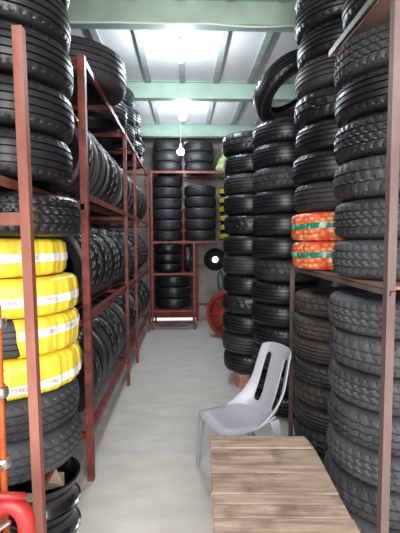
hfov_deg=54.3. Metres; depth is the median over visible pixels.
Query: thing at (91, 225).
wall
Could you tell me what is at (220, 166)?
plastic sack
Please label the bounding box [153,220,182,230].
tyre
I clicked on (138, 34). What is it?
trim
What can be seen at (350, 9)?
tyre
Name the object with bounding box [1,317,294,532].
floor
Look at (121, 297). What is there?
tyre
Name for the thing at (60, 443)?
tyre
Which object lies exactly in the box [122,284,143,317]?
tyre
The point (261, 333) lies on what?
tyre
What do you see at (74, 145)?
tyre
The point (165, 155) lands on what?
tyre
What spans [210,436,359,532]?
table
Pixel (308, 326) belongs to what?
tyre
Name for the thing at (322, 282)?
wall
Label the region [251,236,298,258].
tyre
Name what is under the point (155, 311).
rack
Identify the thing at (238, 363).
tyre
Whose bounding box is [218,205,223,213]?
tyre
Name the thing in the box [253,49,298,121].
tyre
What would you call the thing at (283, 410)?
tyre
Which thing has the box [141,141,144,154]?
tyre
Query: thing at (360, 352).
tyre
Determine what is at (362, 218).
tyre
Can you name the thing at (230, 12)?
beam
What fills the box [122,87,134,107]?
tyre
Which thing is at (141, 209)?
tyre
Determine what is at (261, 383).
tyre
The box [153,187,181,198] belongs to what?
tyre
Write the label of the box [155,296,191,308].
tyre
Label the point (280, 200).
tyre
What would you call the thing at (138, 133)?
tyre
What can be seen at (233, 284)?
tyre
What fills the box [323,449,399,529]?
tyre
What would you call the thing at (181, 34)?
beam
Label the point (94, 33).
trim
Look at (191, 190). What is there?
tyre
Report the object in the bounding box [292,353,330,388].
tyre
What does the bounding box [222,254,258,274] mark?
tyre
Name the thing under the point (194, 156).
tyre
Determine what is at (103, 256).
tyre
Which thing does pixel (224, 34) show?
trim
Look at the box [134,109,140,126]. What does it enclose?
tyre
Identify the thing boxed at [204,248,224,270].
wall lamp
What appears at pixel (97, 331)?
tyre
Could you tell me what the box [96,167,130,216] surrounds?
tyre
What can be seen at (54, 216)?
tyre
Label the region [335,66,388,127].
tyre
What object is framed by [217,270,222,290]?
hose
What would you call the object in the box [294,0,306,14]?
tyre
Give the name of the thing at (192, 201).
tyre
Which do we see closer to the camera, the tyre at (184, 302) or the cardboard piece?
the cardboard piece
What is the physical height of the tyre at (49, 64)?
0.232 m
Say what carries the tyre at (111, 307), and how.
on the rack at (36, 499)
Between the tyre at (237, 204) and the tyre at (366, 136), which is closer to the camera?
the tyre at (366, 136)
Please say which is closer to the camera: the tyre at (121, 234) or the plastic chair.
the plastic chair
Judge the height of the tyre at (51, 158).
0.232 m
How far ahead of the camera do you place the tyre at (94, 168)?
2.81 m
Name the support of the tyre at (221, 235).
on the rack at (155, 311)
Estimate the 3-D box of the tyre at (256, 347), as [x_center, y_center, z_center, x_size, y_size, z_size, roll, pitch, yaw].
[0.821,0.842,3.748,0.640,0.203,0.640,-1,4,-7]
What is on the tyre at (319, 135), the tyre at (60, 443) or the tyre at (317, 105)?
the tyre at (317, 105)
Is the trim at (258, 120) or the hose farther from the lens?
the hose
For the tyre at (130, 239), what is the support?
on the rack at (36, 499)
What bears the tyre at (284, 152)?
on the tyre at (275, 177)
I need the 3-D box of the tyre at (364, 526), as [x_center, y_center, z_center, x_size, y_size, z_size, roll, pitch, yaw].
[1.040,1.363,2.176,0.670,0.186,0.670,3,5,41]
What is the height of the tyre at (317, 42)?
0.196 m
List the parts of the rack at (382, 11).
post, shelf rail, shelf rail, post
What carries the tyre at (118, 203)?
on the rack at (36, 499)
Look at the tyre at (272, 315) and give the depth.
3.48 m
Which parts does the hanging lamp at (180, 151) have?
bulb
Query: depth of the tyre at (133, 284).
5.85 m
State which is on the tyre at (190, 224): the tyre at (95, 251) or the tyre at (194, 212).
the tyre at (194, 212)
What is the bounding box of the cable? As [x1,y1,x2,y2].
[70,21,293,27]
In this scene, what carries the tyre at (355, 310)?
on the tyre at (360, 352)
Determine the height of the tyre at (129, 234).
0.650 m
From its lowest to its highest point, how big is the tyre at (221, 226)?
0.160 m
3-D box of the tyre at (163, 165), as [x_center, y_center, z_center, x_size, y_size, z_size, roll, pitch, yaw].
[-0.596,-1.800,7.190,0.540,0.190,0.540,1,4,21]
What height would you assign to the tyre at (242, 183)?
0.214 m
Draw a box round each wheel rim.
[0,456,80,527]
[1,483,80,532]
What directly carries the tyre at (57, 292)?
on the tyre at (56, 331)
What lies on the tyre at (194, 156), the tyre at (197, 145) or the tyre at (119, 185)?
the tyre at (197, 145)
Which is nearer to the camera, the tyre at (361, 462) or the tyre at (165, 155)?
the tyre at (361, 462)
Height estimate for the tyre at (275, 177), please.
0.203 m
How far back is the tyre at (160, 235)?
7.05 m
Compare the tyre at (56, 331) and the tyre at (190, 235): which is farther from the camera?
the tyre at (190, 235)
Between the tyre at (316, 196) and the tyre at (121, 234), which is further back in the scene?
the tyre at (121, 234)
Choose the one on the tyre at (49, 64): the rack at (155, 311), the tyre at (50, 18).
the tyre at (50, 18)
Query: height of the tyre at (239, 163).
0.214 m
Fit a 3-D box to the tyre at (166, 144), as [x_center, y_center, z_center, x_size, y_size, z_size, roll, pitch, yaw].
[-0.596,-2.184,7.170,0.540,0.190,0.540,-2,4,-30]
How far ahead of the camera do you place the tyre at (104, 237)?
3.47 m
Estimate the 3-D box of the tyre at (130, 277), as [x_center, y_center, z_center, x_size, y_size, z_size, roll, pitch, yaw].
[-1.191,0.506,6.492,0.690,0.690,0.233,-1,4,-6]
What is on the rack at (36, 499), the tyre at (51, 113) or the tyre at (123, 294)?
the tyre at (123, 294)
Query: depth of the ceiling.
4.46 m
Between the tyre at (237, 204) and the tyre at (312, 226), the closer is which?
the tyre at (312, 226)
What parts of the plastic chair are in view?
leg, seat, leg, backrest, leg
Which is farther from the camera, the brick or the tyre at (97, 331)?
the brick
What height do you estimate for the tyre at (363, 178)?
0.200 m
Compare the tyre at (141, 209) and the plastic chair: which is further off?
the tyre at (141, 209)
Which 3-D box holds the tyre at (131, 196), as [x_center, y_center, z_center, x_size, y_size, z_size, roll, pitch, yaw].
[-1.134,-0.907,4.751,0.624,0.623,0.229,-1,4,-6]
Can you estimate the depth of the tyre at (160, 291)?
7.05 m
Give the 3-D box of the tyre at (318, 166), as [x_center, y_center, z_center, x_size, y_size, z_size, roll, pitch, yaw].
[0.977,-0.670,2.731,0.644,0.196,0.644,1,4,16]
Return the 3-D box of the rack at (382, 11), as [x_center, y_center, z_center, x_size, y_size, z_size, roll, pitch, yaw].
[1.095,-0.160,2.371,0.718,3.200,1.465,0,4,-2]
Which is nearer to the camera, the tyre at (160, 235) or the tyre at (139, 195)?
the tyre at (139, 195)
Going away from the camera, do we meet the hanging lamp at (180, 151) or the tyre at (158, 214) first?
the hanging lamp at (180, 151)
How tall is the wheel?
0.800 m
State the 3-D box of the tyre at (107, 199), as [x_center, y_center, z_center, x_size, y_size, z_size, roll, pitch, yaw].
[-1.092,-0.837,3.674,0.623,0.623,0.221,-1,4,-5]
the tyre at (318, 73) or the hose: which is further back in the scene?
the hose
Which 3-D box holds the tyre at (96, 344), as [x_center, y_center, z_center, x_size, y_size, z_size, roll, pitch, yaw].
[-1.053,0.747,2.940,0.674,0.674,0.230,0,4,1]
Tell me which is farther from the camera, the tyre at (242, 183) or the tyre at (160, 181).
the tyre at (160, 181)
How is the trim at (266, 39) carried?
attached to the wall at (208, 287)
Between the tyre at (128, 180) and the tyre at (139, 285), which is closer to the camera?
the tyre at (128, 180)
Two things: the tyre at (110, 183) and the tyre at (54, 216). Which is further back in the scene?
the tyre at (110, 183)
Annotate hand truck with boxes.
[0,305,35,532]
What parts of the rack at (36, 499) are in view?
shelf rail, post, shelf rail, post, shelf rail, shelf rail, shelf rail, shelf rail, shelf rail, shelf rail, shelf rail, post, post, post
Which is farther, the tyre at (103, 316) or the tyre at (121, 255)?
the tyre at (121, 255)
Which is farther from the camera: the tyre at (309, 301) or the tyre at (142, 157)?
the tyre at (142, 157)
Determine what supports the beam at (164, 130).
attached to the wall at (322, 282)
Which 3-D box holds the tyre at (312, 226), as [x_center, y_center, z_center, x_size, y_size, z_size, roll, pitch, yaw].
[0.986,-0.277,2.752,0.675,0.189,0.674,3,5,39]
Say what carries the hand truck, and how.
on the floor
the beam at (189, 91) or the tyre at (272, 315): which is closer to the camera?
the tyre at (272, 315)
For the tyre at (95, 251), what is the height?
0.634 m
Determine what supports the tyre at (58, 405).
on the tyre at (60, 443)
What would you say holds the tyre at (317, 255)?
on the rack at (382, 11)
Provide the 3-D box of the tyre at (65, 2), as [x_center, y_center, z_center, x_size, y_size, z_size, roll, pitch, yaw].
[-0.996,-1.473,1.971,0.650,0.232,0.650,0,4,10]
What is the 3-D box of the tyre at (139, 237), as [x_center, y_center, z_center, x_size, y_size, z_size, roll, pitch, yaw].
[-1.194,-0.241,6.443,0.650,0.649,0.231,0,4,1]
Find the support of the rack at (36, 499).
on the floor
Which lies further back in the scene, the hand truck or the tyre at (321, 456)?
the tyre at (321, 456)
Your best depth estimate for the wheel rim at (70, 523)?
2.12 m
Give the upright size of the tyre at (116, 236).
0.633 m
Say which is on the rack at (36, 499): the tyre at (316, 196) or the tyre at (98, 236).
the tyre at (98, 236)
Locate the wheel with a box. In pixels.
[206,290,225,336]
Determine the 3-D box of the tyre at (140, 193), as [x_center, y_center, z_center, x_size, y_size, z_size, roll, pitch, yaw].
[-1.173,-0.974,5.767,0.624,0.624,0.223,0,4,0]
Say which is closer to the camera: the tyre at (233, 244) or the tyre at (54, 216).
the tyre at (54, 216)
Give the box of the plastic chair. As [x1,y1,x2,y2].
[196,342,291,467]
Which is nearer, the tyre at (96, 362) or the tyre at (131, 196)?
the tyre at (96, 362)
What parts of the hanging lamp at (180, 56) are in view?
bulb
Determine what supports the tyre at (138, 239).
on the rack at (36, 499)
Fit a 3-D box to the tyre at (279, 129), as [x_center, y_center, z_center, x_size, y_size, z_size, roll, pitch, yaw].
[0.813,-1.205,3.631,0.640,0.203,0.640,-1,4,-16]
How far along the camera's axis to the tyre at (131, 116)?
4.51 m
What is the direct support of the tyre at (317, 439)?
on the tyre at (321, 456)
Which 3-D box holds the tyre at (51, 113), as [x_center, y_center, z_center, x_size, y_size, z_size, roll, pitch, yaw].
[-0.992,-0.772,2.021,0.650,0.232,0.650,1,4,15]
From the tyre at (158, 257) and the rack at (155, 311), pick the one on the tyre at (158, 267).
the tyre at (158, 257)
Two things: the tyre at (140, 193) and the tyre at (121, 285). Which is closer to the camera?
the tyre at (121, 285)
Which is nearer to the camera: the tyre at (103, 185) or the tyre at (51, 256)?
the tyre at (51, 256)
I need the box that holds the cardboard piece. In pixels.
[45,469,64,490]
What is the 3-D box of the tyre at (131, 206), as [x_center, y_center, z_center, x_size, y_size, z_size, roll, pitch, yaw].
[-1.149,-0.942,5.141,0.640,0.640,0.226,0,4,0]
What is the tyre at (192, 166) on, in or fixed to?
on the rack at (155, 311)
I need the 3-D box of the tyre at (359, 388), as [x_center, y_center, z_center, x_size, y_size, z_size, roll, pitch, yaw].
[1.054,0.612,2.137,0.670,0.186,0.670,-1,4,-6]
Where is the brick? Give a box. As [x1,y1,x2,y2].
[234,372,248,388]
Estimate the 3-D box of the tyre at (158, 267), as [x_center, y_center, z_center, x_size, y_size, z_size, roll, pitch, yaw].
[-0.597,0.008,7.306,0.530,0.170,0.530,-3,4,-33]
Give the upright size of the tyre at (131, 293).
0.690 m
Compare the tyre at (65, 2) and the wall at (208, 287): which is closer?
the tyre at (65, 2)
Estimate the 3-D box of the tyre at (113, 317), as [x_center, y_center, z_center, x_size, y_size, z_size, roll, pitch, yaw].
[-1.086,0.692,3.774,0.674,0.674,0.228,0,4,-2]
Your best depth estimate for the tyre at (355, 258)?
1.92 m
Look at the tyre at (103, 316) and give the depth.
3.51 m
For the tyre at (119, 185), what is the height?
0.640 m
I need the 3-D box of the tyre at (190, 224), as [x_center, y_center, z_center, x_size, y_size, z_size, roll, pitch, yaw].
[0.002,-0.782,7.277,0.590,0.200,0.590,-1,4,-12]
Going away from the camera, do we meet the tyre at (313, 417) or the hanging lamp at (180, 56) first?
the tyre at (313, 417)
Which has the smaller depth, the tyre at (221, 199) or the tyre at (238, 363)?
the tyre at (238, 363)
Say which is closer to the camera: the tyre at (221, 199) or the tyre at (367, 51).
the tyre at (367, 51)
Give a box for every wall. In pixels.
[90,214,110,228]
[111,137,227,320]
[288,102,362,287]
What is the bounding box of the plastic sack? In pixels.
[216,154,225,174]
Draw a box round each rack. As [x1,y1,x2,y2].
[0,25,150,532]
[150,170,226,329]
[288,0,399,532]
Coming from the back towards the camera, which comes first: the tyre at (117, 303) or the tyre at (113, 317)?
the tyre at (117, 303)
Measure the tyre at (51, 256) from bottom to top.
0.189 m
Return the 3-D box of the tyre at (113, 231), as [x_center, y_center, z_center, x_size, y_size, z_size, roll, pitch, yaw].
[-1.123,-0.120,4.593,0.650,0.650,0.225,0,4,-1]
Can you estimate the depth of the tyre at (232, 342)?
4.20 m
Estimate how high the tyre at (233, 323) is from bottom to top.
0.214 m
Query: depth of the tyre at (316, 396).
2.64 m
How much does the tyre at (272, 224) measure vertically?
0.203 m
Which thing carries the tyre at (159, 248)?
on the tyre at (158, 257)
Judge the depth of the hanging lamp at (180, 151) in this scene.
6.57 m
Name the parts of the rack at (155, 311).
post, post, shelf rail, shelf rail, shelf rail, shelf rail, shelf rail, post, post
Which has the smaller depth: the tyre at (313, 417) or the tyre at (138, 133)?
the tyre at (313, 417)
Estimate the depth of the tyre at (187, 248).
7.10 m
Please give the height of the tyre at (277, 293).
0.203 m
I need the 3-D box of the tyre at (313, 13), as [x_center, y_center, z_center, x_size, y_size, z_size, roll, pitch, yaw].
[0.974,-1.658,2.658,0.644,0.196,0.644,1,4,15]
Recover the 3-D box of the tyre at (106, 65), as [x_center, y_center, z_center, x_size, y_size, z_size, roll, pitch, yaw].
[-1.025,-1.511,3.111,0.860,0.290,0.860,0,4,-2]
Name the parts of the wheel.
dish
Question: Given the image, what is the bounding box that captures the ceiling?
[71,29,297,123]
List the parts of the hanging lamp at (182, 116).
bulb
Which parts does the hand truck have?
worn lever, ring handle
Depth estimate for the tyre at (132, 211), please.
5.33 m
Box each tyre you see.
[0,0,70,52]
[0,19,73,99]
[0,74,74,145]
[0,127,72,190]
[0,190,80,237]
[0,238,67,278]
[0,272,78,319]
[0,410,81,486]
[2,307,78,358]
[3,340,81,400]
[5,376,79,442]
[47,115,92,194]
[56,232,95,305]
[61,0,69,9]
[62,225,116,292]
[64,232,119,288]
[68,35,125,110]
[68,145,108,203]
[68,227,123,286]
[69,133,98,197]
[69,145,114,205]
[73,101,126,131]
[74,306,119,364]
[76,304,122,354]
[76,311,115,375]
[77,131,104,199]
[77,299,126,351]
[77,315,111,381]
[77,332,100,412]
[78,225,107,295]
[78,231,100,303]
[78,327,105,388]
[79,161,117,210]
[89,156,121,212]
[89,169,127,215]
[90,123,134,148]
[90,230,111,295]
[91,294,131,332]
[94,293,134,334]
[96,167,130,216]
[99,182,132,216]
[104,140,142,160]
[104,229,132,279]
[106,230,128,283]
[106,285,140,320]
[113,185,140,220]
[114,230,138,276]
[116,155,143,169]
[118,279,146,311]
[120,176,136,216]
[121,234,133,270]
[121,276,148,308]
[121,285,141,318]
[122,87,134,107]
[122,231,141,272]
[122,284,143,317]
[122,293,136,326]
[125,104,135,126]
[128,232,144,267]
[129,188,138,214]
[129,193,141,219]
[130,232,147,267]
[131,188,143,219]
[133,125,141,142]
[133,284,144,313]
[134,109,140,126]
[139,191,146,218]
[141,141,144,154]
[153,139,179,152]
[153,150,181,163]
[153,161,181,175]
[153,176,181,187]
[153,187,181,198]
[153,198,181,208]
[153,209,181,219]
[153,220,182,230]
[153,230,182,240]
[154,244,181,252]
[154,253,181,262]
[154,262,181,271]
[155,275,191,286]
[155,285,191,297]
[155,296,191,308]
[184,140,212,152]
[184,151,212,163]
[184,162,213,175]
[184,185,215,196]
[184,196,215,207]
[184,207,215,218]
[184,218,215,229]
[184,230,215,240]
[184,244,191,270]
[218,187,225,196]
[218,196,226,204]
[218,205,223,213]
[218,214,226,222]
[218,223,224,231]
[218,232,227,240]
[222,130,254,157]
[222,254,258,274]
[222,292,254,314]
[222,311,254,334]
[222,330,254,354]
[223,173,255,195]
[223,193,256,215]
[223,235,258,254]
[223,274,256,294]
[224,152,255,176]
[224,214,256,234]
[224,349,253,374]
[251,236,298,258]
[251,279,319,304]
[251,300,297,327]
[252,141,298,170]
[252,213,298,236]
[252,342,294,373]
[252,364,294,394]
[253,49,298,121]
[253,117,298,148]
[253,165,297,192]
[253,189,296,214]
[253,322,294,347]
[254,258,320,282]
[254,387,294,417]
[291,211,352,240]
[291,241,337,269]
[292,149,338,186]
[292,311,333,341]
[292,332,331,364]
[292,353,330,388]
[292,394,328,432]
[293,375,330,409]
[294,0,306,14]
[294,0,342,46]
[294,85,337,130]
[294,180,341,213]
[294,287,349,317]
[294,416,327,454]
[294,434,324,462]
[295,53,335,100]
[295,118,339,156]
[297,17,346,69]
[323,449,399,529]
[326,420,399,492]
[327,388,399,455]
[328,288,399,339]
[328,356,399,416]
[329,325,399,378]
[332,239,399,280]
[333,154,399,202]
[333,196,399,238]
[334,21,389,91]
[334,111,387,165]
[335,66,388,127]
[342,0,377,37]
[346,508,399,532]
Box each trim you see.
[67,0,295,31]
[89,29,102,43]
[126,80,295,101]
[133,30,159,124]
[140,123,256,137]
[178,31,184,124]
[205,31,228,124]
[230,0,286,124]
[254,83,284,124]
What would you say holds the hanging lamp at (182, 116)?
hanging from the ceiling
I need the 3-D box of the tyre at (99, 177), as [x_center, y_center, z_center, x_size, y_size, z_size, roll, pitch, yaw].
[-1.068,-0.805,3.048,0.638,0.639,0.225,-1,4,-5]
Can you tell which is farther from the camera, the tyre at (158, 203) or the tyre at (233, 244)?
the tyre at (158, 203)
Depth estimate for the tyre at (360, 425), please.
1.95 m
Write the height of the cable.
0.032 m
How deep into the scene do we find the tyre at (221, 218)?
7.14 m
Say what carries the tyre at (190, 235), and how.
on the rack at (155, 311)
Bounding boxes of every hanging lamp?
[174,42,185,62]
[177,120,183,154]
[179,103,186,120]
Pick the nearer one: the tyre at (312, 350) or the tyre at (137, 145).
the tyre at (312, 350)
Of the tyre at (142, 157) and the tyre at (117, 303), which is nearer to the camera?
the tyre at (117, 303)
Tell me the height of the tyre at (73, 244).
0.650 m
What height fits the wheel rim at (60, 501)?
0.156 m
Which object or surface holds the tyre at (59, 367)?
on the tyre at (58, 405)
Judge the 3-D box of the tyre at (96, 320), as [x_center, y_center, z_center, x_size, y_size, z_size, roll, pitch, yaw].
[-1.069,0.720,3.357,0.674,0.673,0.228,0,4,1]
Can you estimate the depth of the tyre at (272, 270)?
3.44 m
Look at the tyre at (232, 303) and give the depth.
4.18 m
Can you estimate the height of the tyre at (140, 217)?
0.640 m
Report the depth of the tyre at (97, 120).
3.91 m
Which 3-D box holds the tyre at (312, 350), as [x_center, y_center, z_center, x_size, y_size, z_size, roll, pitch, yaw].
[0.988,0.562,2.804,0.630,0.153,0.630,-1,4,-12]
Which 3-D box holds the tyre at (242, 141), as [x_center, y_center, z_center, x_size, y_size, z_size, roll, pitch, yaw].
[0.560,-1.322,4.301,0.630,0.214,0.630,3,5,44]
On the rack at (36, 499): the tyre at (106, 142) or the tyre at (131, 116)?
the tyre at (106, 142)
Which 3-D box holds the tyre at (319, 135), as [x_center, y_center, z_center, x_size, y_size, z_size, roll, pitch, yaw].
[0.997,-0.868,2.720,0.644,0.196,0.644,-1,4,-8]
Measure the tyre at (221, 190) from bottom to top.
0.160 m
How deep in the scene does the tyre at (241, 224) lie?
4.10 m
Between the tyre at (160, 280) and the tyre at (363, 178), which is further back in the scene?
the tyre at (160, 280)

